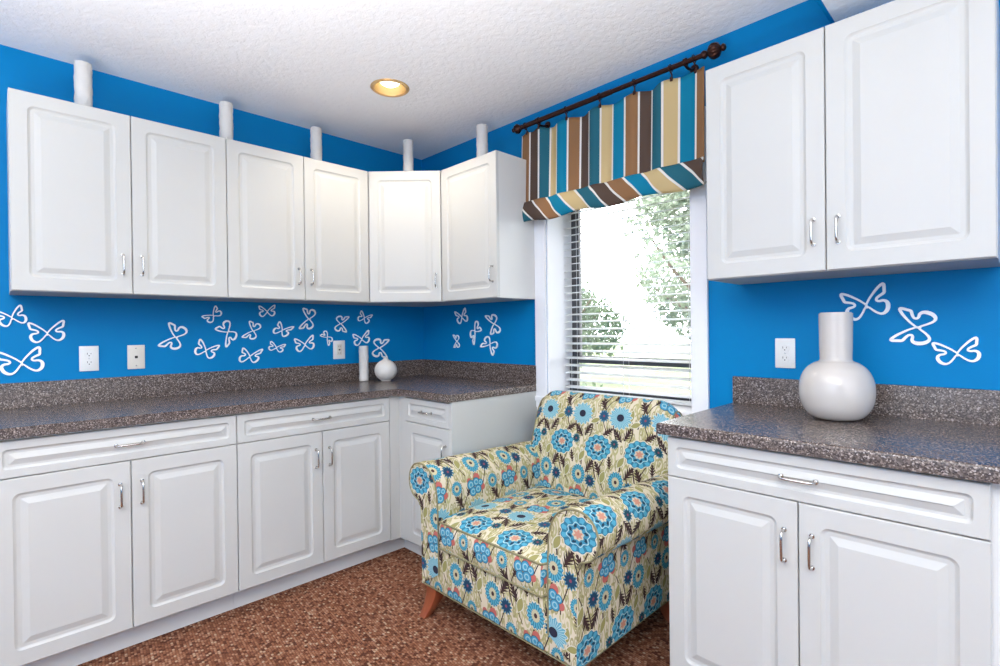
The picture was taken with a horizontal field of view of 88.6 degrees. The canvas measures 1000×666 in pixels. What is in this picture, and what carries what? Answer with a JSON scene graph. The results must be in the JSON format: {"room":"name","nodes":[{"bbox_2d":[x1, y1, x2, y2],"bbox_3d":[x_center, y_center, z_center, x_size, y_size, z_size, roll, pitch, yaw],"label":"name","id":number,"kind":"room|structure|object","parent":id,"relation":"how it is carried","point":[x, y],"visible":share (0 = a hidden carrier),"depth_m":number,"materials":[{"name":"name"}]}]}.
{"room":"craft room","nodes":[
{"label":"craft room","id":0,"kind":"room"},
{"bbox_2d":[0,44,423,383],"bbox_3d":[-2.222,0.002,2.096,4.600,2.626,0.100,-1,0,-45],"label":"wall","id":1,"kind":"structure","parent":0,"point":[110,324],"depth_m":2.58,"materials":[{"name":"blue paint"}]},
{"bbox_2d":[0,305,26,326],"bbox_3d":[-2.072,-0.073,2.168,0.108,0.096,0.007,-1,0,-45],"label":"cutout","id":2,"kind":"object","parent":1,"relation":"attached to","point":[18,306],"visible":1,"depth_m":2.18,"materials":[{"name":"white plastic"}]},
{"bbox_2d":[0,346,44,374],"bbox_3d":[-2.050,0.118,2.189,0.156,0.120,0.008,-1,0,-45],"label":"cutout","id":3,"kind":"object","parent":1,"relation":"attached to","point":[2,370],"visible":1,"depth_m":2.19,"materials":[{"name":"white plastic"}]},
{"bbox_2d":[27,320,64,342],"bbox_3d":[-1.989,-0.007,2.249,0.125,0.102,0.007,-1,0,-45],"label":"cutout","id":4,"kind":"object","parent":1,"relation":"attached to","point":[62,321],"visible":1,"depth_m":2.25,"materials":[{"name":"white plastic"}]},
{"bbox_2d":[79,346,98,370],"bbox_3d":[-1.884,0.117,2.351,0.071,0.115,0.009,-1,0,-45],"label":"wall outlet","id":5,"kind":"object","parent":1,"relation":"attached to","point":[88,355],"visible":1,"depth_m":2.35,"materials":[{"name":"white plastic"}]},
{"bbox_2d":[85,351,93,356],"bbox_3d":[-1.883,0.098,2.349,0.033,0.027,0.003,-1,0,-45],"label":"receptacle","id":6,"kind":"object","parent":5,"relation":"attached to","point":[87,353],"depth_m":2.35,"materials":[{"name":"white plastic"}]},
{"bbox_2d":[85,360,93,365],"bbox_3d":[-1.882,0.137,2.349,0.033,0.027,0.003,-1,0,-45],"label":"receptacle","id":7,"kind":"object","parent":5,"relation":"attached to","point":[87,362],"depth_m":2.35,"materials":[{"name":"white plastic"}]},
{"bbox_2d":[6,87,227,300],"bbox_3d":[-1.690,-0.551,2.312,0.762,0.771,0.342,-1,0,-45],"label":"upper cabinet","id":8,"kind":"object","parent":1,"relation":"attached to","point":[102,203],"visible":1,"depth_m":2.17,"materials":[{"name":"white wood"}]},
{"bbox_2d":[73,60,92,106],"bbox_3d":[-1.779,-1.043,2.188,0.064,0.216,0.064,-1,0,-45],"label":"vase","id":9,"kind":"object","parent":8,"relation":"on","point":[83,91],"visible":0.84,"depth_m":2.16,"materials":[{"name":"white ceramic"}]},
{"bbox_2d":[127,345,144,368],"bbox_3d":[-1.757,0.116,2.476,0.070,0.115,0.008,-1,0,-45],"label":"wall outlet","id":10,"kind":"object","parent":1,"relation":"attached to","point":[135,353],"visible":1,"depth_m":2.47,"materials":[{"name":"beige plastic"}]},
{"bbox_2d":[158,322,187,349],"bbox_3d":[-1.649,0.015,2.584,0.130,0.139,0.008,-1,0,-45],"label":"cutout","id":11,"kind":"object","parent":1,"relation":"attached to","point":[169,323],"visible":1,"depth_m":2.59,"materials":[{"name":"white plastic"}]},
{"bbox_2d":[194,339,219,358],"bbox_3d":[-1.537,0.083,2.693,0.122,0.107,0.007,-1,0,-45],"label":"cutout","id":12,"kind":"object","parent":1,"relation":"attached to","point":[199,340],"visible":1,"depth_m":2.69,"materials":[{"name":"white plastic"}]},
{"bbox_2d":[201,305,221,322],"bbox_3d":[-1.522,-0.099,2.709,0.099,0.093,0.006,-1,0,-45],"label":"cutout","id":13,"kind":"object","parent":1,"relation":"attached to","point":[220,311],"visible":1,"depth_m":2.71,"materials":[{"name":"white plastic"}]},
{"bbox_2d":[215,320,236,346],"bbox_3d":[-1.472,0.004,2.757,0.111,0.147,0.007,-1,0,-45],"label":"cutout","id":14,"kind":"object","parent":1,"relation":"attached to","point":[225,321],"visible":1,"depth_m":2.76,"materials":[{"name":"white plastic"}]},
{"bbox_2d":[238,348,262,362],"bbox_3d":[-1.382,0.123,2.846,0.130,0.088,0.007,-1,0,-45],"label":"cutout","id":15,"kind":"object","parent":1,"relation":"attached to","point":[239,358],"visible":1,"depth_m":2.84,"materials":[{"name":"white plastic"}]},
{"bbox_2d":[242,321,260,339],"bbox_3d":[-1.380,-0.016,2.848,0.104,0.105,0.007,-1,0,-45],"label":"cutout","id":16,"kind":"object","parent":1,"relation":"attached to","point":[249,321],"visible":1,"depth_m":2.85,"materials":[{"name":"white plastic"}]},
{"bbox_2d":[258,305,275,316],"bbox_3d":[-1.321,-0.126,2.908,0.093,0.071,0.007,-1,0,-45],"label":"cutout","id":17,"kind":"object","parent":1,"relation":"attached to","point":[273,305],"visible":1,"depth_m":2.90,"materials":[{"name":"white plastic"}]},
{"bbox_2d":[0,359,535,409],"bbox_3d":[-0.970,0.252,2.494,2.259,0.107,1.085,-1,0,-45],"label":"backsplash","id":18,"kind":"structure","parent":1,"relation":"attached to","point":[58,392],"depth_m":2.72,"materials":[{"name":"laminate"}]},
{"bbox_2d":[268,341,285,351],"bbox_3d":[-1.280,0.079,2.946,0.100,0.068,0.006,-1,0,-45],"label":"cutout","id":19,"kind":"object","parent":1,"relation":"attached to","point":[270,341],"visible":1,"depth_m":2.94,"materials":[{"name":"white plastic"}]},
{"bbox_2d":[273,321,293,336],"bbox_3d":[-1.254,-0.023,2.972,0.123,0.092,0.007,-1,0,-45],"label":"cutout","id":20,"kind":"object","parent":1,"relation":"attached to","point":[281,331],"visible":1,"depth_m":2.97,"materials":[{"name":"white plastic"}]},
{"bbox_2d":[211,138,368,304],"bbox_3d":[-1.144,-0.560,2.849,0.767,0.771,0.342,-1,0,-45],"label":"upper cabinet","id":21,"kind":"object","parent":1,"relation":"attached to","point":[297,226],"visible":1,"depth_m":2.71,"materials":[{"name":"white wood"}]},
{"bbox_2d":[219,101,232,139],"bbox_3d":[-1.378,-1.049,2.581,0.064,0.216,0.064,-1,0,-45],"label":"vase","id":22,"kind":"object","parent":21,"relation":"on","point":[225,107],"visible":0.79,"depth_m":2.56,"materials":[{"name":"white ceramic"}]},
{"bbox_2d":[310,126,321,160],"bbox_3d":[-1.044,-1.055,2.911,0.065,0.216,0.064,-1,0,-45],"label":"vase","id":23,"kind":"object","parent":21,"relation":"on","point":[315,132],"visible":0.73,"depth_m":2.88,"materials":[{"name":"white ceramic"}]},
{"bbox_2d":[294,335,314,351],"bbox_3d":[-1.166,0.062,3.058,0.125,0.102,0.007,-1,0,-45],"label":"cutout","id":24,"kind":"object","parent":1,"relation":"attached to","point":[312,336],"visible":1,"depth_m":3.06,"materials":[{"name":"white plastic"}]},
{"bbox_2d":[299,308,315,328],"bbox_3d":[-1.153,-0.086,3.071,0.107,0.130,0.008,-1,0,-45],"label":"cutout","id":25,"kind":"object","parent":1,"relation":"attached to","point":[306,309],"visible":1,"depth_m":3.07,"materials":[{"name":"white plastic"}]},
{"bbox_2d":[320,331,332,345],"bbox_3d":[-1.068,0.032,3.156,0.082,0.095,0.006,-1,0,-45],"label":"cutout","id":26,"kind":"object","parent":1,"relation":"attached to","point":[329,341],"visible":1,"depth_m":3.16,"materials":[{"name":"white plastic"}]},
{"bbox_2d":[333,340,344,358],"bbox_3d":[-1.007,0.105,3.213,0.078,0.115,0.009,-1,0,-45],"label":"wall outlet","id":27,"kind":"object","parent":1,"relation":"attached to","point":[338,346],"visible":1,"depth_m":3.21,"materials":[{"name":"white plastic"}]},
{"bbox_2d":[337,344,341,354],"bbox_3d":[-1.006,0.105,3.211,0.033,0.067,0.004,-1,0,-45],"label":"receptacle","id":28,"kind":"object","parent":27,"relation":"attached to","point":[339,346],"depth_m":3.21,"materials":[{"name":"beige plastic"}]},
{"bbox_2d":[334,316,348,332],"bbox_3d":[-0.995,-0.056,3.228,0.102,0.108,0.007,-1,0,-45],"label":"cutout","id":29,"kind":"object","parent":1,"relation":"attached to","point":[342,318],"visible":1,"depth_m":3.23,"materials":[{"name":"white plastic"}]},
{"bbox_2d":[352,330,369,345],"bbox_3d":[-0.898,0.031,3.322,0.124,0.103,0.007,-1,0,-45],"label":"cutout","id":30,"kind":"object","parent":1,"relation":"attached to","point":[355,344],"visible":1,"depth_m":3.32,"materials":[{"name":"white plastic"}]},
{"bbox_2d":[357,310,372,323],"bbox_3d":[-0.879,-0.103,3.342,0.110,0.087,0.007,-1,0,-45],"label":"cutout","id":31,"kind":"object","parent":1,"relation":"attached to","point":[371,315],"visible":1,"depth_m":3.34,"materials":[{"name":"white plastic"}]},
{"bbox_2d":[372,338,389,357],"bbox_3d":[-0.795,0.103,3.423,0.135,0.136,0.009,-1,0,-45],"label":"cutout","id":32,"kind":"object","parent":1,"relation":"attached to","point":[376,339],"visible":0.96,"depth_m":3.42,"materials":[{"name":"white plastic"}]},
{"bbox_2d":[347,171,475,306],"bbox_3d":[-0.557,-0.569,3.237,0.611,0.771,0.611,-1,0,-45],"label":"upper cabinet","id":33,"kind":"object","parent":1,"relation":"attached to","point":[405,224],"visible":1,"depth_m":3.02,"materials":[{"name":"white wood"}]},
{"bbox_2d":[403,139,412,170],"bbox_3d":[-0.557,-1.061,3.115,0.063,0.216,0.063,-1,0,-45],"label":"vase","id":34,"kind":"object","parent":33,"relation":"on","point":[407,143],"visible":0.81,"depth_m":3.09,"materials":[{"name":"white ceramic"}]},
{"bbox_2d":[77,547,669,665],"bbox_3d":[-0.455,1.264,0.391,4.700,0.080,5.000,-1,0,-45],"label":"floor","id":35,"kind":"structure","parent":0,"point":[366,613],"depth_m":2.06,"materials":[{"name":"carpet"}]},
{"bbox_2d":[0,414,238,665],"bbox_3d":[-1.609,0.790,2.160,0.757,0.876,0.660,-1,0,-45],"label":"base cabinet","id":36,"kind":"object","parent":35,"relation":"on","point":[112,540],"visible":1,"depth_m":1.91,"materials":[{"name":"white wood"}]},
{"bbox_2d":[233,397,390,608],"bbox_3d":[-1.068,0.781,2.692,0.761,0.876,0.660,-1,0,-45],"label":"base cabinet","id":37,"kind":"object","parent":35,"relation":"on","point":[313,481],"visible":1,"depth_m":2.44,"materials":[{"name":"white wood"}]},
{"bbox_2d":[0,359,535,439],"bbox_3d":[-0.969,0.270,2.494,2.259,0.144,1.085,-1,0,-45],"label":"countertop","id":38,"kind":"structure","parent":37,"relation":"on","point":[41,408],"depth_m":2.51,"materials":[{"name":"stone"}]},
{"bbox_2d":[359,346,368,380],"bbox_3d":[-0.852,0.190,3.206,0.059,0.219,0.059,-1,0,-45],"label":"vase","id":39,"kind":"object","parent":38,"relation":"on","point":[363,350],"visible":1,"depth_m":3.18,"materials":[{"name":"white ceramic"}]},
{"bbox_2d":[374,357,396,380],"bbox_3d":[-0.711,0.225,3.190,0.137,0.146,0.137,-1,0,-45],"label":"round vase","id":40,"kind":"object","parent":38,"relation":"on","point":[385,369],"visible":1,"depth_m":3.14,"materials":[{"name":"white ceramic"}]},
{"bbox_2d":[383,396,418,554],"bbox_3d":[-0.542,0.773,3.190,0.685,0.876,0.687,-1,0,-45],"label":"base cabinet","id":41,"kind":"object","parent":35,"relation":"on","point":[397,414],"visible":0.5,"depth_m":2.77,"materials":[{"name":"white wood"}]},
{"bbox_2d":[405,391,536,555],"bbox_3d":[-0.154,0.770,2.813,0.660,0.876,0.392,-1,0,-45],"label":"base cabinet","id":42,"kind":"object","parent":35,"relation":"on","point":[434,429],"visible":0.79,"depth_m":2.65,"materials":[{"name":"white wood"}]},
{"bbox_2d":[409,390,681,665],"bbox_3d":[0.243,0.755,2.212,0.869,0.904,1.010,-1,0,-45],"label":"armchair","id":43,"kind":"object","parent":35,"relation":"on","point":[559,538],"visible":0.9,"depth_m":2.01,"materials":[{"name":"fabric"}]},
{"bbox_2d":[439,486,591,594],"bbox_3d":[0.178,0.813,2.149,0.672,0.154,0.606,-1,0,-45],"label":"seat cushion","id":44,"kind":"object","parent":43,"relation":"on","point":[501,533],"depth_m":2.01,"materials":[{"name":"fabric"}]},
{"bbox_2d":[668,436,999,665],"bbox_3d":[1.068,0.763,1.571,0.660,0.876,0.874,-1,0,-45],"label":"base cabinet","id":45,"kind":"object","parent":35,"relation":"on","point":[776,558],"visible":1,"depth_m":1.36,"materials":[{"name":"white wood"}]},
{"bbox_2d":[656,376,999,483],"bbox_3d":[1.067,0.252,1.573,0.647,0.144,0.930,-1,0,-45],"label":"countertop","id":46,"kind":"structure","parent":45,"relation":"on","point":[942,431],"depth_m":1.56,"materials":[{"name":"stone"}]},
{"bbox_2d":[798,312,875,420],"bbox_3d":[1.114,0.108,1.700,0.216,0.353,0.216,-1,0,-45],"label":"bottle vase","id":47,"kind":"object","parent":46,"relation":"on","point":[834,387],"visible":1,"depth_m":1.65,"materials":[{"name":"white ceramic"}]},
{"bbox_2d":[0,0,806,159],"bbox_3d":[-0.483,-1.222,0.307,4.600,0.001,4.900,-1,0,-45],"label":"ceiling","id":48,"kind":"structure","parent":0,"point":[464,65],"depth_m":2.21,"materials":[{"name":"white paint"}]},
{"bbox_2d":[370,78,408,96],"bbox_3d":[-0.554,-1.284,2.578,0.193,0.117,0.193,-1,0,-45],"label":"ceiling light","id":49,"kind":"object","parent":48,"relation":"attached to","point":[385,87],"visible":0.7,"depth_m":2.61,"materials":[{"name":"yellow glass"}]},
{"bbox_2d":[422,0,999,408],"bbox_3d":[1.224,-0.076,2.049,0.250,2.546,5.000,-1,0,-45],"label":"wall","id":50,"kind":"structure","parent":0,"point":[745,320],"depth_m":1.99,"materials":[{"name":"blue paint"}]},
{"bbox_2d":[453,335,459,347],"bbox_3d":[-0.291,0.055,3.408,0.006,0.089,0.070,-1,0,-45],"label":"cutout","id":51,"kind":"object","parent":50,"relation":"attached to","point":[453,335],"visible":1,"depth_m":3.40,"materials":[{"name":"white plastic"}]},
{"bbox_2d":[454,308,467,323],"bbox_3d":[-0.256,-0.112,3.369,0.008,0.107,0.136,-1,0,-45],"label":"cutout","id":52,"kind":"object","parent":50,"relation":"attached to","point":[455,312],"visible":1,"depth_m":3.36,"materials":[{"name":"white plastic"}]},
{"bbox_2d":[470,321,481,344],"bbox_3d":[-0.156,-0.001,3.269,0.008,0.156,0.112,-1,0,-45],"label":"cutout","id":53,"kind":"object","parent":50,"relation":"attached to","point":[480,330],"visible":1,"depth_m":3.27,"materials":[{"name":"white plastic"}]},
{"bbox_2d":[441,150,534,302],"bbox_3d":[-0.082,-0.573,2.946,0.342,0.771,0.468,-1,0,-45],"label":"upper cabinet","id":54,"kind":"object","parent":50,"relation":"attached to","point":[488,256],"visible":1,"depth_m":2.80,"materials":[{"name":"white wood"}]},
{"bbox_2d":[476,124,487,156],"bbox_3d":[-0.101,-1.065,2.901,0.066,0.216,0.067,-1,0,-45],"label":"vase","id":55,"kind":"object","parent":54,"relation":"on","point":[481,129],"visible":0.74,"depth_m":2.87,"materials":[{"name":"white ceramic"}]},
{"bbox_2d":[480,336,497,355],"bbox_3d":[-0.070,0.080,3.183,0.008,0.122,0.159,-1,0,-45],"label":"cutout","id":56,"kind":"object","parent":50,"relation":"attached to","point":[490,343],"visible":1,"depth_m":3.17,"materials":[{"name":"white plastic"}]},
{"bbox_2d":[485,314,500,334],"bbox_3d":[-0.046,-0.052,3.156,0.008,0.129,0.139,-1,0,-45],"label":"cutout","id":57,"kind":"object","parent":50,"relation":"attached to","point":[486,316],"visible":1,"depth_m":3.15,"materials":[{"name":"white plastic"}]},
{"bbox_2d":[512,42,726,134],"bbox_3d":[0.507,-1.136,2.499,0.117,0.088,1.191,-1,0,-45],"label":"curtain rod","id":58,"kind":"object","parent":50,"relation":"attached to","point":[714,50],"visible":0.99,"depth_m":2.35,"materials":[{"name":"brown metal"}]},
{"bbox_2d":[522,66,706,221],"bbox_3d":[0.478,-0.857,2.490,0.063,0.514,1.052,-1,0,-45],"label":"window valance","id":59,"kind":"object","parent":58,"relation":"hanging from","point":[644,143],"visible":0.98,"depth_m":2.40,"materials":[{"name":"fabric"}]},
{"bbox_2d":[534,106,709,415],"bbox_3d":[0.628,-0.259,2.624,0.263,1.422,1.014,-1,0,-45],"label":"window","id":60,"kind":"structure","parent":50,"relation":"in","point":[550,303],"depth_m":2.85,"materials":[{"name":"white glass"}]},
{"bbox_2d":[563,192,690,405],"bbox_3d":[0.657,-0.274,2.653,0.056,1.231,0.786,-1,0,-45],"label":"window blind","id":61,"kind":"object","parent":60,"relation":"attached to","point":[671,401],"visible":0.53,"depth_m":2.63,"materials":[{"name":"white plastic"}]},
{"bbox_2d":[775,338,794,367],"bbox_3d":[1.105,0.078,1.987,0.009,0.115,0.071,-1,0,-45],"label":"wall outlet","id":62,"kind":"object","parent":50,"relation":"attached to","point":[784,347],"visible":1,"depth_m":1.99,"materials":[{"name":"white plastic"}]},
{"bbox_2d":[780,345,789,351],"bbox_3d":[1.103,0.059,1.985,0.003,0.027,0.033,-1,0,-45],"label":"receptacle","id":63,"kind":"object","parent":62,"relation":"attached to","point":[783,348],"depth_m":1.98,"materials":[{"name":"white plastic"}]},
{"bbox_2d":[780,355,789,361],"bbox_3d":[1.103,0.098,1.986,0.003,0.027,0.033,-1,0,-45],"label":"receptacle","id":64,"kind":"object","parent":62,"relation":"attached to","point":[783,358],"depth_m":1.98,"materials":[{"name":"white plastic"}]},
{"bbox_2d":[816,0,834,23],"bbox_3d":[0.641,-1.177,1.304,1.600,0.122,0.012,-1,0,-45],"label":"trim","id":65,"kind":"structure","parent":50,"relation":"attached to","point":[820,3],"depth_m":1.79,"materials":[{"name":"blue paint"}]},
{"bbox_2d":[706,0,999,284],"bbox_3d":[1.129,-0.584,1.714,0.342,0.771,0.771,-1,0,-45],"label":"upper cabinet","id":66,"kind":"object","parent":50,"relation":"attached to","point":[866,143],"visible":1,"depth_m":1.55,"materials":[{"name":"white wood"}]},
{"bbox_2d":[822,0,892,21],"bbox_3d":[1.475,-1.184,0.456,1.600,0.119,2.367,-1,0,-45],"label":"trim","id":67,"kind":"structure","parent":50,"relation":"attached to","point":[839,10],"depth_m":1.77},
{"bbox_2d":[839,282,890,320],"bbox_3d":[1.282,-0.109,1.805,0.008,0.131,0.148,-1,0,-45],"label":"cutout","id":68,"kind":"object","parent":50,"relation":"attached to","point":[882,284],"visible":0.91,"depth_m":1.79,"materials":[{"name":"white plastic"}]},
{"bbox_2d":[733,376,999,425],"bbox_3d":[1.292,0.230,1.792,0.019,0.107,0.927,-1,0,-45],"label":"backsplash","id":69,"kind":"structure","parent":50,"relation":"attached to","point":[962,405],"depth_m":1.70,"materials":[{"name":"stone"}]},
{"bbox_2d":[889,307,936,344],"bbox_3d":[1.376,-0.024,1.710,0.008,0.129,0.126,-1,0,-45],"label":"cutout","id":70,"kind":"object","parent":50,"relation":"attached to","point":[900,309],"visible":1,"depth_m":1.71,"materials":[{"name":"white plastic"}]},
{"bbox_2d":[931,337,980,364],"bbox_3d":[1.453,0.057,1.634,0.007,0.092,0.118,-1,0,-45],"label":"cutout","id":71,"kind":"object","parent":50,"relation":"attached to","point":[978,357],"visible":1,"depth_m":1.63,"materials":[{"name":"white plastic"}]},
{"label":"outside","id":72,"kind":"structure","parent":0,"visible":0},
{"bbox_2d":[580,341,690,394],"bbox_3d":[14.066,1.403,32.055,59.400,0.100,60.000,-1,0,-45],"label":"lawn","id":73,"kind":"structure","parent":72,"point":[625,347],"depth_m":20.07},
{"bbox_2d":[580,382,602,386],"bbox_3d":[1.380,1.152,6.945,1.475,0.973,1.172,-1,0,17],"label":"bush","id":74,"kind":"object","parent":73,"relation":"on","point":[593,383],"visible":0.02,"depth_m":7.11,"materials":[{"name":"green plant"}]},
{"bbox_2d":[580,281,631,367],"bbox_3d":[1.928,-0.096,15.825,3.601,3.370,3.633,-1,0,-11],"label":"tree","id":75,"kind":"object","parent":73,"relation":"on","point":[586,295],"visible":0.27,"depth_m":15.04,"materials":[{"name":"green plant"}]},
{"bbox_2d":[624,190,689,288],"bbox_3d":[4.701,-1.653,11.912,3.536,6.442,4.328,0,0,31],"label":"tree","id":76,"kind":"object","parent":73,"relation":"on","point":[679,220],"visible":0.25,"depth_m":11.47,"materials":[{"name":"green plant"}]},
{"bbox_2d":[633,247,690,339],"bbox_3d":[8.656,-1.127,21.930,6.313,5.208,5.247,-1,0,2],"label":"tree","id":77,"kind":"object","parent":73,"relation":"on","point":[652,274],"visible":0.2,"depth_m":21.25,"materials":[{"name":"green plant"}]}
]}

